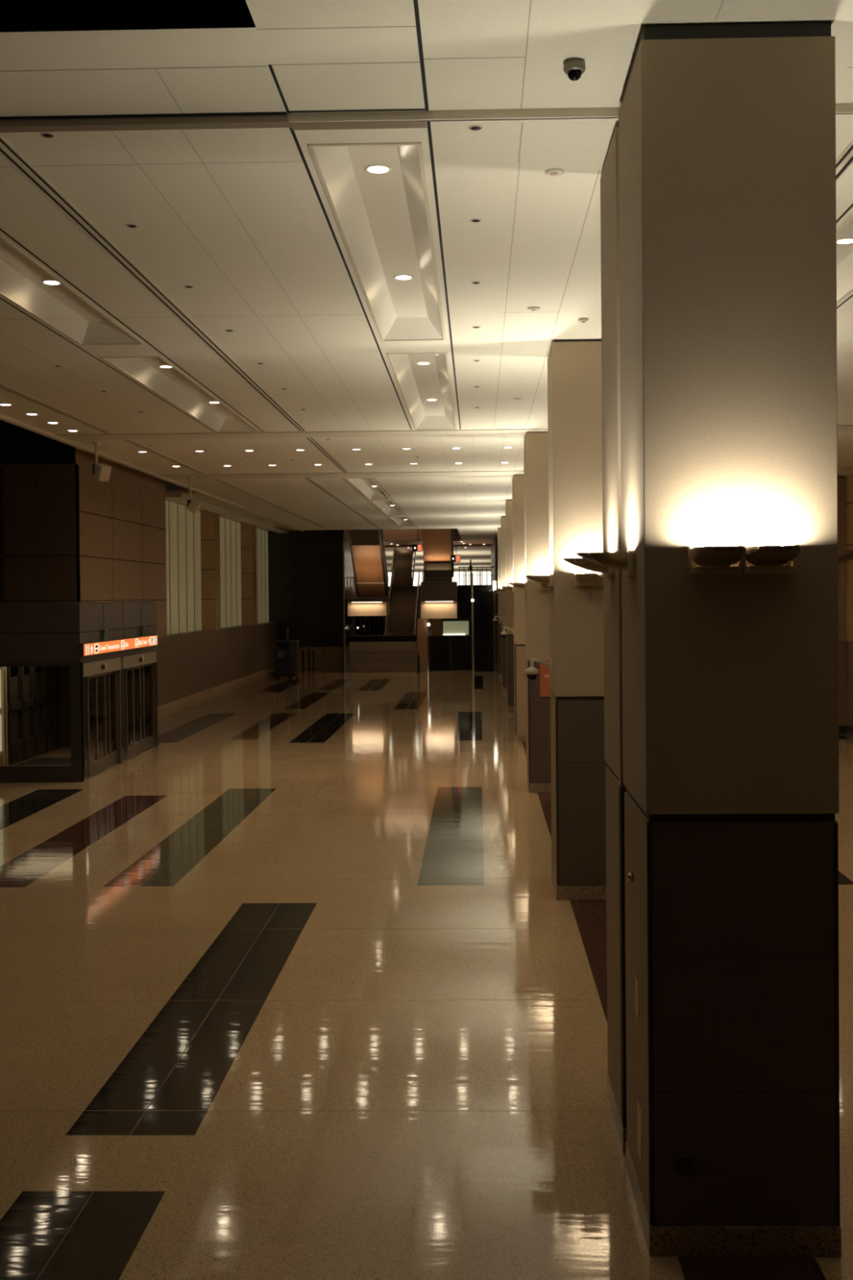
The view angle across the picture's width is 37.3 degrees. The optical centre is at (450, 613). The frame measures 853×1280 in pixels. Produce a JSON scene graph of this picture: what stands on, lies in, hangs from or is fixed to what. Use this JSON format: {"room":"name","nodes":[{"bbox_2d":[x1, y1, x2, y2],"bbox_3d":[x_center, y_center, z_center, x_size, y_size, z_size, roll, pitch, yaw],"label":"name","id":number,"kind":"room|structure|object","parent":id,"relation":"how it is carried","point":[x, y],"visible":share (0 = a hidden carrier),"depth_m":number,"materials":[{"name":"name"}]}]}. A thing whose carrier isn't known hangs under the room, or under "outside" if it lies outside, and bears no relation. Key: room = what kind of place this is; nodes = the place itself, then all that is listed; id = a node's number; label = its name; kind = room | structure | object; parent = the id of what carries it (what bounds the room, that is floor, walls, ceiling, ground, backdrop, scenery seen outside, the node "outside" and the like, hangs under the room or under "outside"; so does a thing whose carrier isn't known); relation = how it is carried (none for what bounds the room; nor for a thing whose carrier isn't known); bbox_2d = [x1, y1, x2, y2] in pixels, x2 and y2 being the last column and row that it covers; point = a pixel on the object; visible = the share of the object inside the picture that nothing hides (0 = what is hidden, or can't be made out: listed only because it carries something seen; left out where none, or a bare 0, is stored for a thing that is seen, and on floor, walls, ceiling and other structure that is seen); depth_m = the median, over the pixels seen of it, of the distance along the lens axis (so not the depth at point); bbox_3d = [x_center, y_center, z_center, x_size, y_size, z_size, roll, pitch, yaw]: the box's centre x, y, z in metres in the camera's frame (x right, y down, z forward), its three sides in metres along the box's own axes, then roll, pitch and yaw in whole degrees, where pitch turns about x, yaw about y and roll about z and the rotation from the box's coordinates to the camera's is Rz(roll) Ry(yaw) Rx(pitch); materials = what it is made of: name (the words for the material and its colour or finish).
{"room":"lobby","nodes":[
{"label":"lobby","id":0,"kind":"room"},
{"bbox_2d":[0,419,80,603],"bbox_3d":[-13.844,-2.387,35.503,6.800,12.000,0.360,0,1,1],"label":"wall","id":1,"kind":"structure","parent":0,"point":[38,470],"depth_m":35.28,"materials":[{"name":"brown stone"}]},
{"bbox_2d":[0,0,256,32],"bbox_3d":[-7.041,-4.094,4.377,11.800,1.440,6.550,0,1,1],"label":"ceiling","id":2,"kind":"structure","parent":0,"point":[15,15],"depth_m":7.48,"materials":[{"name":"black"}]},
{"bbox_2d":[74,447,279,706],"bbox_3d":[-10.477,-1.399,53.328,0.930,9.500,36.200,0,1,1],"label":"wall","id":3,"kind":"structure","parent":0,"point":[122,520],"depth_m":44.61,"materials":[{"name":"brown wood"}]},
{"bbox_2d":[165,500,201,634],"bbox_3d":[-10.736,-1.760,49.683,0.120,5.080,8.350,0,1,1],"label":"window blind","id":4,"kind":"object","parent":3,"relation":"in","point":[183,526],"depth_m":50.44,"materials":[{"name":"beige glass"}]},
{"bbox_2d":[157,666,274,712],"bbox_3d":[-9.989,3.244,52.779,0.050,0.220,37.000,0,1,1],"label":"baseboard","id":5,"kind":"structure","parent":3,"relation":"attached to","point":[180,701],"depth_m":52.35,"materials":[{"name":"brown stone"}]},
{"bbox_2d":[219,516,241,627],"bbox_3d":[-10.532,-1.882,58.980,0.120,5.080,7.950,0,1,1],"label":"window","id":6,"kind":"structure","parent":3,"relation":"in","point":[229,531],"depth_m":60.20,"materials":[{"name":"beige glass"}]},
{"bbox_2d":[256,528,268,623],"bbox_3d":[-10.342,-1.997,67.652,0.120,5.080,7.000,0,1,1],"label":"window","id":7,"kind":"structure","parent":3,"relation":"in","point":[262,566],"depth_m":69.15,"materials":[{"name":"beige glass"}]},
{"bbox_2d":[266,529,354,672],"bbox_3d":[-7.997,-1.375,68.979,5.000,9.000,5.000,0,1,1],"label":"wall","id":8,"kind":"structure","parent":0,"point":[308,587],"depth_m":71.17,"materials":[{"name":"tile"}]},
{"bbox_2d":[353,573,361,599],"bbox_3d":[-3.591,-2.957,110.726,16.400,7.000,78.700,0,1,1],"label":"wall","id":9,"kind":"structure","parent":0,"point":[356,597],"depth_m":72.35,"materials":[{"name":"brown"}]},
{"bbox_2d":[346,598,390,616],"bbox_3d":[-4.356,-0.323,67.888,2.030,0.900,3.450,0,1,1],"label":"bridge slab","id":10,"kind":"object","parent":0,"point":[373,606],"visible":0.98,"depth_m":66.52,"materials":[{"name":"beige"}]},
{"bbox_2d":[346,577,354,599],"bbox_3d":[-5.306,-1.340,67.150,0.420,1.170,0.100,0,1,1],"label":"balcony railing","id":11,"kind":"object","parent":10,"relation":"on","point":[346,577],"visible":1,"depth_m":67.12,"materials":[{"name":"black metal"}]},
{"bbox_2d":[346,529,388,597],"bbox_3d":[-4.329,-3.154,66.725,1.705,4.650,6.300,0,1,1],"label":"escalator","id":12,"kind":"object","parent":10,"relation":"on","point":[367,550],"visible":0.8,"depth_m":66.68,"materials":[{"name":"orange metal"}]},
{"bbox_2d":[0,625,852,1279],"bbox_3d":[-3.135,2.990,83.635,34.000,0.202,183.000,0,1,1],"label":"floor","id":13,"kind":"structure","parent":0,"point":[295,984],"depth_m":12.15,"materials":[{"name":"beige tile"}]},
{"bbox_2d":[0,601,158,782],"bbox_3d":[-10.827,1.703,30.739,5.970,3.890,6.560,0,1,1],"label":"entrance vestibule","id":14,"kind":"object","parent":13,"relation":"on","point":[52,698],"visible":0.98,"depth_m":29.77,"materials":[{"name":"black"}]},
{"bbox_2d":[82,676,85,777],"bbox_3d":[-8.109,2.512,27.790,0.040,2.240,0.420,0,1,1],"label":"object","id":15,"kind":"structure","parent":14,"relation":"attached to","point":[83,677],"depth_m":27.94,"materials":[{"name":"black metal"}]},
{"bbox_2d":[79,626,157,657],"bbox_3d":[-7.892,0.628,30.431,0.110,0.545,6.280,0,1,1],"label":"directional sign","id":16,"kind":"object","parent":14,"relation":"attached to","point":[86,649],"visible":1,"depth_m":29.72,"materials":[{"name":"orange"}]},
{"bbox_2d":[120,669,124,759],"bbox_3d":[-8.042,2.472,30.849,0.040,2.240,0.420,0,1,1],"label":"door frame","id":17,"kind":"structure","parent":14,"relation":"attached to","point":[122,670],"depth_m":30.99,"materials":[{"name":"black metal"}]},
{"bbox_2d":[270,627,299,678],"bbox_3d":[-8.159,1.969,62.547,1.300,2.479,1.343,0,1,1],"label":"machine","id":18,"kind":"object","parent":13,"relation":"on","point":[286,654],"visible":1,"depth_m":62.11,"materials":[{"name":"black plastic"}]},
{"bbox_2d":[301,650,304,670],"bbox_3d":[-8.106,2.582,69.734,0.220,1.070,0.217,0,1,1],"label":"barrier post","id":19,"kind":"object","parent":13,"relation":"on","point":[303,668],"visible":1,"depth_m":69.69,"materials":[{"name":"black metal"}]},
{"bbox_2d":[307,650,310,669],"bbox_3d":[-7.796,2.579,69.727,0.220,1.070,0.217,0,1,1],"label":"barrier post","id":20,"kind":"object","parent":13,"relation":"on","point":[308,651],"visible":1,"depth_m":69.69,"materials":[{"name":"black metal"}]},
{"bbox_2d":[312,650,315,669],"bbox_3d":[-7.536,2.577,69.722,0.220,1.070,0.217,0,1,1],"label":"barrier post","id":21,"kind":"object","parent":13,"relation":"on","point":[313,651],"visible":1,"depth_m":69.68,"materials":[{"name":"black metal"}]},
{"bbox_2d":[342,533,346,672],"bbox_3d":[-5.566,-0.513,66.387,0.080,7.300,0.100,0,1,1],"label":"post","id":22,"kind":"object","parent":13,"relation":"on","point":[344,584],"visible":1,"depth_m":66.34,"materials":[{"name":"silver metal"}]},
{"bbox_2d":[349,635,417,672],"bbox_3d":[-3.458,2.100,69.301,3.600,1.960,5.650,0,1,1],"label":"parapet","id":23,"kind":"object","parent":13,"relation":"on","point":[367,653],"visible":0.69,"depth_m":66.53,"materials":[{"name":"stone"}]},
{"bbox_2d":[354,615,384,635],"bbox_3d":[-4.531,0.666,71.106,1.700,2.400,0.150,0,1,1],"label":"screen","id":24,"kind":"object","parent":23,"relation":"on","point":[372,625],"visible":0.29,"depth_m":71.14,"materials":[{"name":"black glass"}]},
{"bbox_2d":[384,547,420,635],"bbox_3d":[-2.747,-0.801,75.521,2.000,8.388,15.106,0,1,1],"label":"staircase","id":25,"kind":"structure","parent":13,"relation":"on","point":[404,597],"depth_m":74.59,"materials":[{"name":"brown wood"}]},
{"bbox_2d":[416,654,421,672],"bbox_3d":[-1.646,2.627,65.992,0.280,0.960,0.273,0,1,1],"label":"barrier post","id":26,"kind":"object","parent":13,"relation":"on","point":[418,655],"visible":1,"depth_m":65.94,"materials":[{"name":"black metal"}]},
{"bbox_2d":[417,618,427,671],"bbox_3d":[-1.459,1.690,67.141,0.520,2.800,0.710,0,1,1],"label":"pier","id":27,"kind":"object","parent":13,"relation":"on","point":[422,624],"visible":0.79,"depth_m":66.79,"materials":[{"name":"brown paint"}]},
{"bbox_2d":[427,635,471,671],"bbox_3d":[0.015,2.132,67.570,2.380,1.880,0.120,0,1,1],"label":"counter","id":28,"kind":"object","parent":13,"relation":"on","point":[451,652],"depth_m":67.55,"materials":[{"name":"black"}]},
{"bbox_2d":[457,573,495,671],"bbox_3d":[1.417,0.458,67.613,1.970,5.200,2.768,0,1,1],"label":"shaft","id":29,"kind":"object","parent":13,"relation":"on","point":[476,601],"visible":1,"depth_m":66.50,"materials":[{"name":"black"}]},
{"bbox_2d":[420,577,457,618],"bbox_3d":[-0.556,-0.822,67.799,1.920,2.170,3.450,0,1,1],"label":"bridge slab","id":30,"kind":"object","parent":29,"relation":"attached to","point":[438,598],"visible":0.99,"depth_m":66.34,"materials":[{"name":"beige"}]},
{"bbox_2d":[422,528,453,582],"bbox_3d":[-0.634,-3.367,67.091,1.600,3.500,2.600,0,1,1],"label":"escalator","id":31,"kind":"object","parent":30,"relation":"on","point":[437,544],"visible":0.66,"depth_m":67.15,"materials":[{"name":"orange metal"}]},
{"bbox_2d":[497,527,502,678],"bbox_3d":[2.910,-0.506,61.550,1.140,7.260,1.208,0,1,1],"label":"column","id":32,"kind":"structure","parent":13,"relation":"on","point":[499,531],"depth_m":60.97,"materials":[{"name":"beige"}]},
{"bbox_2d":[500,515,506,692],"bbox_3d":[2.716,-0.389,52.653,1.140,7.260,1.208,0,1,1],"label":"column","id":33,"kind":"structure","parent":13,"relation":"on","point":[503,517],"depth_m":52.07,"materials":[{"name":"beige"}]},
{"bbox_2d":[505,499,514,711],"bbox_3d":[2.521,-0.272,43.756,1.140,7.260,1.208,0,1,1],"label":"column","id":34,"kind":"structure","parent":13,"relation":"on","point":[508,504],"depth_m":43.17,"materials":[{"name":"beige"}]},
{"bbox_2d":[511,474,526,742],"bbox_3d":[2.326,-0.154,34.858,1.140,7.260,1.208,0,1,1],"label":"column","id":35,"kind":"structure","parent":13,"relation":"on","point":[517,481],"depth_m":34.27,"materials":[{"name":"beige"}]},
{"bbox_2d":[500,626,514,637],"bbox_3d":[1.576,0.521,34.784,0.369,0.304,0.188,0,1,1],"label":"camera","id":36,"kind":"object","parent":35,"relation":"attached to","point":[504,633],"visible":1,"depth_m":34.75,"materials":[{"name":"beige plastic"}]},
{"bbox_2d":[500,586,514,591],"bbox_3d":[1.568,-0.667,34.698,0.360,0.160,0.310,0,1,1],"label":"wall sconce","id":37,"kind":"object","parent":35,"relation":"attached to","point":[509,588],"visible":0.97,"depth_m":34.56,"materials":[{"name":"brown metal"}]},
{"bbox_2d":[524,431,551,792],"bbox_3d":[2.131,-0.037,25.961,1.140,7.260,1.208,0,1,1],"label":"column","id":38,"kind":"structure","parent":13,"relation":"on","point":[535,443],"depth_m":25.37,"materials":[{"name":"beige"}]},
{"bbox_2d":[508,582,526,590],"bbox_3d":[1.373,-0.550,25.801,0.360,0.160,0.310,0,1,1],"label":"wall sconce","id":39,"kind":"object","parent":38,"relation":"attached to","point":[517,584],"visible":1,"depth_m":25.66,"materials":[{"name":"brown metal"}]},
{"bbox_2d":[540,582,549,590],"bbox_3d":[1.953,-0.547,25.178,0.310,0.160,0.360,0,1,1],"label":"wall sconce","id":40,"kind":"object","parent":38,"relation":"attached to","point":[543,586],"visible":0.35,"depth_m":25.31,"materials":[{"name":"brown metal"}]},
{"bbox_2d":[539,660,551,696],"bbox_3d":[2.225,1.306,25.353,0.850,0.730,0.047,0,1,1],"label":"wall sign","id":41,"kind":"object","parent":38,"relation":"attached to","point":[544,671],"visible":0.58,"depth_m":25.35,"materials":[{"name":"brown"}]},
{"bbox_2d":[546,338,607,900],"bbox_3d":[1.934,0.082,16.944,1.140,7.260,1.208,0,1,1],"label":"column","id":42,"kind":"structure","parent":13,"relation":"on","point":[579,764],"depth_m":16.36,"materials":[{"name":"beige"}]},
{"bbox_2d":[524,657,552,680],"bbox_3d":[1.184,0.748,16.890,0.369,0.304,0.188,0,1,1],"label":"camera","id":43,"kind":"object","parent":42,"relation":"attached to","point":[531,673],"visible":1,"depth_m":16.85,"materials":[{"name":"beige plastic"}]},
{"bbox_2d":[524,574,552,586],"bbox_3d":[1.176,-0.431,16.784,0.360,0.160,0.310,0,1,1],"label":"wall sconce","id":44,"kind":"object","parent":42,"relation":"attached to","point":[543,579],"visible":1,"depth_m":16.64,"materials":[{"name":"brown metal"}]},
{"bbox_2d":[574,573,599,586],"bbox_3d":[1.755,-0.428,16.161,0.310,0.160,0.360,0,1,1],"label":"wall sconce","id":45,"kind":"object","parent":42,"relation":"attached to","point":[580,580],"visible":1,"depth_m":16.17,"materials":[{"name":"brown metal"}]},
{"bbox_2d":[598,573,603,586],"bbox_3d":[2.069,-0.431,16.154,0.310,0.160,0.360,0,1,1],"label":"wall sconce","id":46,"kind":"object","parent":42,"relation":"attached to","point":[601,575],"visible":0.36,"depth_m":16.29,"materials":[{"name":"brown metal"}]},
{"bbox_2d":[600,21,841,1257],"bbox_3d":[1.739,0.161,8.722,1.170,7.320,2.498,0,1,1],"label":"column","id":47,"kind":"structure","parent":13,"relation":"on","point":[717,180],"depth_m":7.50,"materials":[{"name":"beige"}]},
{"bbox_2d":[563,558,614,578],"bbox_3d":[1.012,-0.332,9.296,0.360,0.160,0.310,0,1,1],"label":"wall sconce","id":48,"kind":"object","parent":47,"relation":"attached to","point":[609,573],"visible":0.79,"depth_m":9.17,"materials":[{"name":"brown metal"}]},
{"bbox_2d":[575,550,635,576],"bbox_3d":[0.986,-0.316,8.107,0.360,0.160,0.310,0,1,1],"label":"wall sconce","id":49,"kind":"object","parent":47,"relation":"attached to","point":[624,561],"visible":1,"depth_m":7.97,"materials":[{"name":"brown metal"}]},
{"bbox_2d":[627,872,634,881],"bbox_3d":[1.173,1.713,8.200,0.035,0.055,0.056,0,1,1],"label":"switch","id":50,"kind":"object","parent":47,"relation":"attached to","point":[631,875],"depth_m":8.18,"materials":[{"name":"silver metal"}]},
{"bbox_2d":[688,546,746,573],"bbox_3d":[1.561,-0.311,7.304,0.310,0.160,0.360,0,1,1],"label":"wall sconce","id":51,"kind":"object","parent":47,"relation":"attached to","point":[708,559],"visible":1,"depth_m":7.32,"materials":[{"name":"brown metal"}]},
{"bbox_2d":[742,545,801,573],"bbox_3d":[1.875,-0.314,7.297,0.310,0.160,0.360,0,1,1],"label":"wall sconce","id":52,"kind":"object","parent":47,"relation":"attached to","point":[772,558],"visible":0.98,"depth_m":7.31,"materials":[{"name":"brown metal"}]},
{"bbox_2d":[838,550,852,564],"bbox_3d":[2.485,-0.329,8.074,0.360,0.160,0.310,0,1,1],"label":"wall sconce","id":53,"kind":"object","parent":47,"relation":"attached to","point":[844,556],"visible":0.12,"depth_m":7.93,"materials":[{"name":"brown metal"}]},
{"bbox_2d":[0,0,852,539],"bbox_3d":[-1.232,-4.142,32.483,25.020,0.960,81.000,0,1,1],"label":"ceiling","id":54,"kind":"structure","parent":0,"point":[197,140],"depth_m":11.09,"materials":[{"name":"beige paint"}]},
{"bbox_2d":[40,132,55,138],"bbox_3d":[-2.863,-3.395,8.991,0.110,0.012,0.110,0,1,1],"label":"sprinkler head","id":55,"kind":"object","parent":54,"relation":"attached to","point":[46,135],"visible":1,"depth_m":8.98},
{"bbox_2d":[0,382,111,433],"bbox_3d":[-6.959,-3.464,17.087,0.145,0.012,16.050,0,1,1],"label":"ceiling vent","id":56,"kind":"object","parent":54,"relation":"in","point":[2,386],"visible":1,"depth_m":21.70,"materials":[{"name":"black metal"}]},
{"bbox_2d":[0,235,144,345],"bbox_3d":[-4.457,-3.542,12.830,0.835,0.230,7.080,0,1,1],"label":"coffer","id":57,"kind":"object","parent":54,"relation":"attached to","point":[21,277],"visible":0.9,"depth_m":14.63,"materials":[{"name":"beige paint"}]},
{"bbox_2d":[40,280,61,285],"bbox_3d":[-4.425,-3.667,14.033,0.224,0.010,0.224,0,1,1],"label":"recessed light","id":58,"kind":"object","parent":57,"relation":"attached to","point":[51,282],"visible":0.84,"depth_m":14.02,"materials":[{"name":"white"}]},
{"bbox_2d":[91,441,111,481],"bbox_3d":[-7.327,-3.177,26.520,0.341,0.824,0.297,0,1,41],"label":"speaker","id":59,"kind":"object","parent":54,"relation":"hanging from","point":[100,472],"visible":1,"depth_m":26.46},
{"bbox_2d":[100,466,110,480],"bbox_3d":[-7.220,-2.915,26.456,0.094,0.259,0.200,0,1,41],"label":"grille","id":60,"kind":"object","parent":59,"relation":"attached to","point":[104,471],"depth_m":26.45,"materials":[{"name":"beige"}]},
{"bbox_2d":[125,223,138,227],"bbox_3d":[-2.814,-3.424,11.190,0.110,0.012,0.110,0,1,1],"label":"sprinkler head","id":61,"kind":"object","parent":54,"relation":"attached to","point":[129,225],"visible":1,"depth_m":11.18},
{"bbox_2d":[0,134,306,431],"bbox_3d":[-3.090,-3.497,17.002,0.145,0.012,16.050,0,1,1],"label":"ceiling vent","id":62,"kind":"object","parent":54,"relation":"in","point":[7,151],"visible":1,"depth_m":12.15,"materials":[{"name":"black"}]},
{"bbox_2d":[124,440,206,474],"bbox_3d":[-6.600,-3.632,29.806,0.145,0.012,7.400,0,1,1],"label":"ceiling vent","id":63,"kind":"object","parent":54,"relation":"in","point":[131,442],"visible":1,"depth_m":29.12,"materials":[{"name":"black metal"}]},
{"bbox_2d":[99,355,259,432],"bbox_3d":[-4.276,-3.652,21.127,0.835,0.230,7.820,0,1,1],"label":"coffer","id":64,"kind":"object","parent":54,"relation":"attached to","point":[171,384],"visible":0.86,"depth_m":20.91,"materials":[{"name":"beige"}]},
{"bbox_2d":[158,364,172,368],"bbox_3d":[-4.312,-3.735,19.171,0.224,0.010,0.224,0,1,1],"label":"recessed light","id":65,"kind":"object","parent":64,"relation":"attached to","point":[163,366],"visible":0.86,"depth_m":19.16,"materials":[{"name":"white"}]},
{"bbox_2d":[186,476,201,514],"bbox_3d":[-6.919,-3.187,34.118,0.377,1.010,0.260,-1,1,-4],"label":"speaker","id":66,"kind":"object","parent":54,"relation":"hanging from","point":[193,505],"visible":1,"depth_m":34.00},
{"bbox_2d":[164,490,325,533],"bbox_3d":[-9.078,-4.463,58.359,3.560,0.230,26.000,0,1,1],"label":"soffit","id":67,"kind":"structure","parent":54,"relation":"attached to","point":[225,510],"depth_m":54.01,"materials":[{"name":"beige paint"}]},
{"bbox_2d":[305,437,348,472],"bbox_3d":[-2.831,-3.665,29.723,0.145,0.012,7.400,0,1,1],"label":"ceiling vent","id":68,"kind":"object","parent":54,"relation":"in","point":[316,444],"visible":1,"depth_m":29.04,"materials":[{"name":"black"}]},
{"bbox_2d":[304,478,381,528],"bbox_3d":[-3.661,-3.896,48.044,0.145,0.012,26.400,0,1,1],"label":"ceiling vent","id":69,"kind":"object","parent":54,"relation":"in","point":[309,480],"visible":1,"depth_m":42.75,"materials":[{"name":"black metal"}]},
{"bbox_2d":[346,478,390,499],"bbox_3d":[-2.455,-3.898,38.840,0.720,0.230,7.620,0,1,1],"label":"coffer","id":70,"kind":"object","parent":54,"relation":"attached to","point":[362,485],"visible":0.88,"depth_m":39.88,"materials":[{"name":"beige paint"}]},
{"bbox_2d":[306,142,446,341],"bbox_3d":[-0.548,-3.576,12.744,0.835,0.230,7.080,0,1,1],"label":"coffer","id":71,"kind":"object","parent":54,"relation":"attached to","point":[384,222],"visible":0.91,"depth_m":11.86,"materials":[{"name":"beige paint"}]},
{"bbox_2d":[364,164,391,174],"bbox_3d":[-0.593,-3.655,10.418,0.224,0.010,0.224,0,1,1],"label":"recessed light","id":72,"kind":"object","parent":71,"relation":"attached to","point":[372,169],"visible":1,"depth_m":10.41,"materials":[{"name":"white"}]},
{"bbox_2d":[393,275,413,280],"bbox_3d":[-0.516,-3.701,13.947,0.224,0.010,0.224,0,1,1],"label":"recessed light","id":73,"kind":"object","parent":71,"relation":"attached to","point":[402,277],"visible":1,"depth_m":13.94,"materials":[{"name":"white glass"}]},
{"bbox_2d":[371,500,404,515],"bbox_3d":[-2.274,-4.008,47.112,0.720,0.230,7.670,0,1,1],"label":"coffer","id":74,"kind":"object","parent":54,"relation":"attached to","point":[384,505],"visible":0.88,"depth_m":48.41,"materials":[{"name":"beige"}]},
{"bbox_2d":[389,516,414,526],"bbox_3d":[-2.089,-4.119,55.559,0.720,0.230,6.770,0,1,1],"label":"coffer","id":75,"kind":"object","parent":54,"relation":"attached to","point":[399,521],"visible":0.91,"depth_m":57.47,"materials":[{"name":"beige paint"}]},
{"bbox_2d":[386,352,457,430],"bbox_3d":[-0.367,-3.686,21.041,0.835,0.230,7.820,0,1,1],"label":"coffer","id":76,"kind":"object","parent":54,"relation":"attached to","point":[416,384],"visible":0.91,"depth_m":20.88,"materials":[{"name":"beige paint"}]},
{"bbox_2d":[416,361,431,364],"bbox_3d":[-0.403,-3.769,19.085,0.224,0.010,0.224,0,1,1],"label":"recessed light","id":77,"kind":"object","parent":76,"relation":"attached to","point":[420,362],"visible":1,"depth_m":19.07,"materials":[{"name":"white"}]},
{"bbox_2d":[467,124,483,131],"bbox_3d":[0.181,-3.422,8.924,0.110,0.012,0.110,0,1,1],"label":"sprinkler head","id":78,"kind":"object","parent":54,"relation":"attached to","point":[473,127],"visible":1,"depth_m":8.91},
{"bbox_2d":[470,218,482,222],"bbox_3d":[0.230,-3.451,11.123,0.110,0.012,0.110,0,1,1],"label":"sprinkler head","id":79,"kind":"object","parent":54,"relation":"attached to","point":[473,220],"visible":1,"depth_m":11.11},
{"bbox_2d":[527,306,540,311],"bbox_3d":[0.964,-3.495,14.538,0.150,0.026,0.150,0,1,1],"label":"ceiling speaker","id":80,"kind":"object","parent":54,"relation":"attached to","point":[531,308],"visible":1,"depth_m":14.50,"materials":[{"name":"beige"}]},
{"bbox_2d":[545,168,564,176],"bbox_3d":[0.814,-3.433,9.860,0.150,0.026,0.150,0,1,1],"label":"ceiling speaker","id":81,"kind":"object","parent":54,"relation":"attached to","point":[553,171],"visible":1,"depth_m":9.83,"materials":[{"name":"beige metal"}]},
{"bbox_2d":[550,172,559,176],"bbox_3d":[0.814,-3.424,9.860,0.068,0.008,0.068,0,1,1],"label":"grille","id":82,"kind":"object","parent":81,"relation":"attached to","point":[552,174],"depth_m":9.85,"materials":[{"name":"beige metal"}]},
{"bbox_2d":[563,57,585,80],"bbox_3d":[0.786,-3.425,7.990,0.140,0.113,0.140,0,1,1],"label":"dome camera","id":83,"kind":"object","parent":54,"relation":"attached to","point":[574,68],"visible":1,"depth_m":7.95,"materials":[{"name":"grey metal"}]},
{"bbox_2d":[577,317,588,323],"bbox_3d":[1.593,-3.499,15.124,0.120,0.044,0.120,0,1,1],"label":"smoke detector","id":84,"kind":"object","parent":54,"relation":"attached to","point":[583,320],"visible":1,"depth_m":15.08,"materials":[{"name":"beige plastic"}]},
{"bbox_2d":[835,139,852,182],"bbox_3d":[3.178,-3.552,16.864,0.145,0.012,16.050,0,1,1],"label":"ceiling vent","id":85,"kind":"object","parent":54,"relation":"in","point":[844,162],"visible":0.02,"depth_m":9.68,"materials":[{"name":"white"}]},
{"bbox_2d":[836,213,852,304],"bbox_3d":[3.960,-3.615,12.645,0.835,0.230,7.080,0,1,1],"label":"coffer","id":86,"kind":"object","parent":54,"relation":"attached to","point":[844,252],"visible":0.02,"depth_m":13.39,"materials":[{"name":"beige paint"}]},
{"bbox_2d":[836,237,852,244],"bbox_3d":[3.967,-3.725,12.668,0.224,0.010,0.224,0,1,1],"label":"recessed light","id":87,"kind":"object","parent":86,"relation":"attached to","point":[847,241],"visible":0.92,"depth_m":12.65,"materials":[{"name":"white"}]},
{"bbox_2d":[382,528,493,569],"bbox_3d":[-3.113,-5.724,106.277,17.200,2.360,87.500,0,1,1],"label":"ceiling","id":88,"kind":"structure","parent":0,"point":[478,550],"depth_m":83.81,"materials":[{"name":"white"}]},
{"bbox_2d":[412,544,422,551],"bbox_3d":[-1.758,-4.791,67.042,0.520,3.030,0.110,0,1,1],"label":"hanging sign","id":89,"kind":"object","parent":88,"relation":"hanging from","point":[415,548],"visible":0.84,"depth_m":67.01,"materials":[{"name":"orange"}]},
{"bbox_2d":[450,528,460,562],"bbox_3d":[0.264,-4.502,66.502,0.520,3.630,0.110,0,1,1],"label":"hanging sign","id":90,"kind":"object","parent":88,"relation":"hanging from","point":[454,558],"visible":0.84,"depth_m":66.48,"materials":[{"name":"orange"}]},
{"bbox_2d":[387,568,491,585],"bbox_3d":[-2.731,-3.929,150.207,16.000,2.700,0.300,0,1,1],"label":"wall","id":91,"kind":"structure","parent":0,"point":[483,569],"depth_m":149.94,"materials":[{"name":"white paint"}]},
{"bbox_2d":[387,571,491,586],"bbox_3d":[-2.387,-3.928,149.944,15.100,1.900,0.190,0,1,1],"label":"window","id":92,"kind":"structure","parent":91,"relation":"in","point":[455,579],"depth_m":149.75,"materials":[{"name":"white glass"}]},
{"bbox_2d":[431,587,471,635],"bbox_3d":[0.137,0.735,74.131,2.400,4.500,2.200,0,1,1],"label":"wall","id":93,"kind":"structure","parent":0,"point":[437,624],"depth_m":73.06,"materials":[{"name":"orange metal"}]},
{"bbox_2d":[441,617,471,635],"bbox_3d":[0.187,0.634,74.178,2.300,1.300,0.500,0,1,1],"label":"window","id":94,"kind":"structure","parent":93,"relation":"attached to","point":[450,628],"depth_m":74.03,"materials":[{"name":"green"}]},
{"bbox_2d":[490,533,498,664],"bbox_3d":[7.453,-1.622,77.291,9.670,9.000,21.100,0,1,1],"label":"wall","id":95,"kind":"structure","parent":0,"point":[494,550],"depth_m":72.97,"materials":[{"name":"brown paint"}]},
{"bbox_2d":[841,473,852,727],"bbox_3d":[11.249,-1.021,32.251,0.310,8.900,81.000,0,1,1],"label":"wall","id":96,"kind":"structure","parent":0,"point":[849,478],"depth_m":35.38,"materials":[{"name":"brown stone"}]},
{"bbox_2d":[837,477,847,733],"bbox_3d":[10.945,-0.221,36.319,0.490,7.200,1.400,0,1,1],"label":"pilaster","id":97,"kind":"object","parent":96,"relation":"attached to","point":[841,481],"visible":0.21,"depth_m":35.66,"materials":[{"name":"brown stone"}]},
{"bbox_2d":[844,724,852,735],"bbox_3d":[11.200,3.268,36.310,0.060,0.220,73.000,0,1,1],"label":"baseboard","id":98,"kind":"structure","parent":96,"relation":"attached to","point":[849,730],"depth_m":35.31,"materials":[{"name":"grey"}]},
{"bbox_3d":[-1.607,-1.860,109.546,14.000,0.400,81.000,0,1,1],"label":"floor","id":99,"kind":"structure","parent":0,"visible":0},
{"bbox_2d":[468,559,472,585],"bbox_3d":[1.140,-2.260,69.968,0.200,1.420,0.200,0,1,1],"label":"stand","id":100,"kind":"object","parent":99,"relation":"on","point":[470,569],"visible":0.85,"depth_m":69.97,"materials":[{"name":"black metal"}]},
{"bbox_2d":[458,566,493,585],"bbox_3d":[1.427,-2.041,69.084,1.950,1.000,0.080,0,1,1],"label":"balcony railing","id":101,"kind":"object","parent":99,"relation":"on","point":[464,567],"visible":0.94,"depth_m":69.05,"materials":[{"name":"grey metal"}]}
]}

